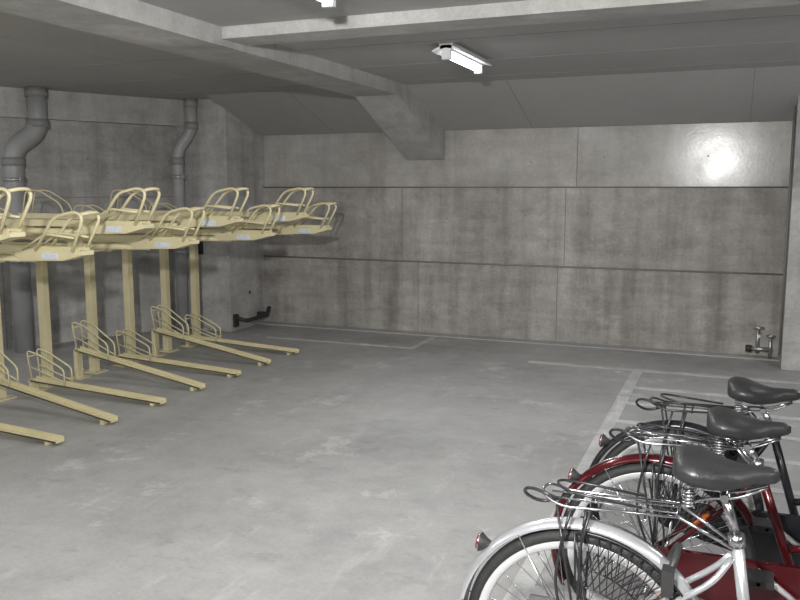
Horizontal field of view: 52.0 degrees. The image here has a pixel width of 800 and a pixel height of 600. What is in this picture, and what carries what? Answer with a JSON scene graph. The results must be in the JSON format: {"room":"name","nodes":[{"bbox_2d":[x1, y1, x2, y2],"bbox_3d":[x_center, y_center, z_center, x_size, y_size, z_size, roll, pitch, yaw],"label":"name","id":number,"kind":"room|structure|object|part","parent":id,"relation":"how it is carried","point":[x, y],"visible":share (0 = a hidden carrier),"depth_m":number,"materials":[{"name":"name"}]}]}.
{"room":"parking garage","nodes":[
{"label":"parking garage","id":0,"kind":"room"},
{"bbox_2d":[0,117,177,348],"bbox_3d":[-7.009,-0.431,5.521,12.400,2.560,0.202,-7,10,-41],"label":"wall","id":1,"kind":"structure","parent":0,"point":[82,163],"depth_m":8.66,"materials":[{"name":"concrete"}]},
{"bbox_2d":[0,324,799,599],"bbox_3d":[-1.029,1.217,3.652,13.900,0.200,12.030,3,8,22],"label":"floor","id":2,"kind":"structure","parent":0,"point":[324,470],"depth_m":4.79,"materials":[{"name":"concrete"}]},
{"bbox_2d":[1,87,49,352],"bbox_3d":[-3.603,-0.768,7.991,0.457,2.558,0.272,-5,9,-30],"label":"drain pipe","id":3,"kind":"object","parent":2,"relation":"on","point":[37,121],"visible":0.91,"depth_m":7.87,"materials":[{"name":"grey plastic"}]},
{"bbox_2d":[0,187,99,444],"bbox_3d":[-2.807,0.124,4.983,2.204,1.606,1.135,3,8,22],"label":"bicycle rack","id":4,"kind":"object","parent":2,"relation":"on","point":[22,253],"visible":1,"depth_m":4.80,"materials":[{"name":"beige metal"}]},
{"bbox_2d":[0,187,204,424],"bbox_3d":[-2.424,-0.004,5.920,2.204,1.606,1.115,3,8,22],"label":"bicycle rack","id":5,"kind":"object","parent":2,"relation":"on","point":[144,242],"visible":0.94,"depth_m":5.85,"materials":[{"name":"beige metal"}]},
{"bbox_2d":[18,187,279,390],"bbox_3d":[-2.041,-0.132,6.856,2.204,1.606,1.095,3,8,22],"label":"bicycle rack","id":6,"kind":"object","parent":2,"relation":"on","point":[129,359],"visible":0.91,"depth_m":6.89,"materials":[{"name":"beige metal"}]},
{"bbox_2d":[170,98,197,332],"bbox_3d":[-2.363,-0.914,9.062,0.314,2.558,0.178,0,8,-2],"label":"drain pipe","id":7,"kind":"object","parent":2,"relation":"on","point":[190,104],"visible":0.94,"depth_m":8.95,"materials":[{"name":"grey plastic"}]},
{"bbox_2d":[173,99,265,331],"bbox_3d":[-2.229,-1.004,9.715,1.142,2.560,1.036,3,8,22],"label":"column","id":8,"kind":"structure","parent":2,"relation":"on","point":[224,151],"depth_m":9.20,"materials":[{"name":"concrete"}]},
{"bbox_2d":[233,306,270,326],"bbox_3d":[-1.686,0.187,9.459,0.178,0.169,0.603,3,8,22],"label":"pipe","id":9,"kind":"object","parent":8,"relation":"attached to","point":[260,314],"visible":1,"depth_m":9.27,"materials":[{"name":"metal"}]},
{"bbox_2d":[109,187,336,365],"bbox_3d":[-1.658,-0.260,7.793,2.204,1.606,1.075,3,8,22],"label":"bicycle rack","id":10,"kind":"object","parent":2,"relation":"on","point":[195,337],"visible":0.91,"depth_m":7.83,"materials":[{"name":"beige metal"}]},
{"bbox_2d":[267,336,799,599],"bbox_3d":[0.987,0.892,5.272,7.200,0.004,6.200,3,8,22],"label":"parking lines","id":11,"kind":"object","parent":2,"relation":"on","point":[522,581],"visible":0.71,"depth_m":5.45,"materials":[{"name":"white paint"}]},
{"bbox_2d":[458,444,780,599],"bbox_3d":[1.025,0.812,2.088,1.844,1.025,0.532,3,8,22],"label":"bicycle","id":12,"kind":"object","parent":2,"relation":"on","point":[695,466],"visible":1,"depth_m":2.21,"materials":[{"name":"metal"}]},
{"bbox_3d":[0.954,0.777,2.112,0.978,0.583,0.135,3,8,22],"label":"frame","id":13,"kind":"part","parent":12,"relation":"part of","materials":[{"name":"silver metal"}]},
{"bbox_2d":[551,406,799,599],"bbox_3d":[1.406,0.737,2.640,1.845,1.025,0.532,3,8,22],"label":"bicycle","id":14,"kind":"object","parent":2,"relation":"on","point":[766,580],"visible":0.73,"depth_m":2.75,"materials":[{"name":"metal"}]},
{"bbox_3d":[1.336,0.701,2.664,0.978,0.583,0.135,3,8,22],"label":"frame","id":15,"kind":"part","parent":14,"relation":"part of","materials":[{"name":"red paint"}]},
{"bbox_2d":[584,376,799,594],"bbox_3d":[1.617,0.681,3.048,1.844,1.025,0.532,3,8,22],"label":"bicycle","id":16,"kind":"object","parent":2,"relation":"on","point":[741,389],"visible":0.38,"depth_m":3.14,"materials":[{"name":"metal"}]},
{"bbox_3d":[1.546,0.645,3.072,0.978,0.583,0.135,3,8,22],"label":"frame","id":17,"kind":"part","parent":16,"relation":"part of","materials":[{"name":"black paint"}]},
{"bbox_2d":[778,95,799,370],"bbox_3d":[3.998,-0.671,7.274,1.065,2.560,0.730,3,8,22],"label":"column","id":18,"kind":"structure","parent":2,"relation":"on","point":[789,333],"depth_m":7.19,"materials":[{"name":"concrete"}]},
{"bbox_2d":[0,0,799,99],"bbox_3d":[-1.029,-1.517,3.279,13.900,0.202,12.030,3,8,22],"label":"ceiling","id":19,"kind":"structure","parent":0,"point":[33,53],"depth_m":5.70,"materials":[{"name":"grey concrete"}]},
{"bbox_2d":[0,87,182,125],"bbox_3d":[-6.810,-1.556,5.330,12.650,0.280,0.120,-7,10,-41],"label":"beam","id":20,"kind":"structure","parent":19,"relation":"attached to","point":[61,105],"depth_m":8.47,"materials":[{"name":"concrete"}]},
{"bbox_2d":[0,0,444,159],"bbox_3d":[-1.875,-1.126,3.590,0.440,0.660,11.470,3,8,22],"label":"beam","id":21,"kind":"structure","parent":19,"relation":"attached to","point":[392,105],"depth_m":5.43,"materials":[{"name":"concrete"}]},
{"bbox_2d":[318,0,335,7],"bbox_3d":[-0.478,-1.403,3.564,0.200,0.105,0.780,3,8,22],"label":"ceiling lamp","id":22,"kind":"object","parent":19,"relation":"attached to","point":[325,3],"visible":1,"depth_m":3.89,"materials":[{"name":"white plastic"}]},
{"bbox_2d":[432,42,491,73],"bbox_3d":[0.452,-1.714,5.842,0.200,0.105,0.780,3,8,22],"label":"ceiling lamp","id":23,"kind":"object","parent":19,"relation":"attached to","point":[451,51],"visible":1,"depth_m":5.69,"materials":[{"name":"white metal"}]},
{"bbox_2d":[222,0,799,45],"bbox_3d":[2.412,-1.436,3.680,7.410,0.070,0.270,3,8,22],"label":"cross beam","id":24,"kind":"structure","parent":19,"relation":"attached to","point":[528,12],"depth_m":4.40,"materials":[{"name":"concrete"}]},
{"bbox_2d":[263,121,792,356],"bbox_3d":[2.867,-0.779,8.064,9.760,2.560,0.302,3,8,22],"label":"wall","id":25,"kind":"structure","parent":0,"point":[694,229],"depth_m":8.48,"materials":[{"name":"concrete"}]},
{"bbox_2d":[206,65,799,134],"bbox_3d":[2.664,-1.786,7.285,9.656,0.353,1.131,3,8,22],"label":"sloped ceiling","id":26,"kind":"structure","parent":25,"relation":"attached to","point":[755,94],"depth_m":7.70,"materials":[{"name":"grey concrete"}]},
{"bbox_2d":[258,321,778,360],"bbox_3d":[0.955,0.412,8.758,5.620,0.012,0.160,3,8,22],"label":"trim","id":27,"kind":"structure","parent":25,"relation":"attached to","point":[629,348],"depth_m":8.56,"materials":[{"name":"concrete"}]},
{"bbox_2d":[263,186,787,274],"bbox_3d":[0.984,-0.782,8.671,5.613,0.825,0.036,3,8,22],"label":"conduit","id":28,"kind":"object","parent":25,"relation":"attached to","point":[690,186],"visible":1,"depth_m":8.43,"materials":[{"name":"grey metal"}]},
{"bbox_2d":[745,326,775,358],"bbox_3d":[3.402,0.399,7.744,0.255,0.312,0.180,3,8,22],"label":"water valve","id":29,"kind":"object","parent":25,"relation":"attached to","point":[748,348],"visible":1,"depth_m":7.69,"materials":[{"name":"metal"}]}
]}

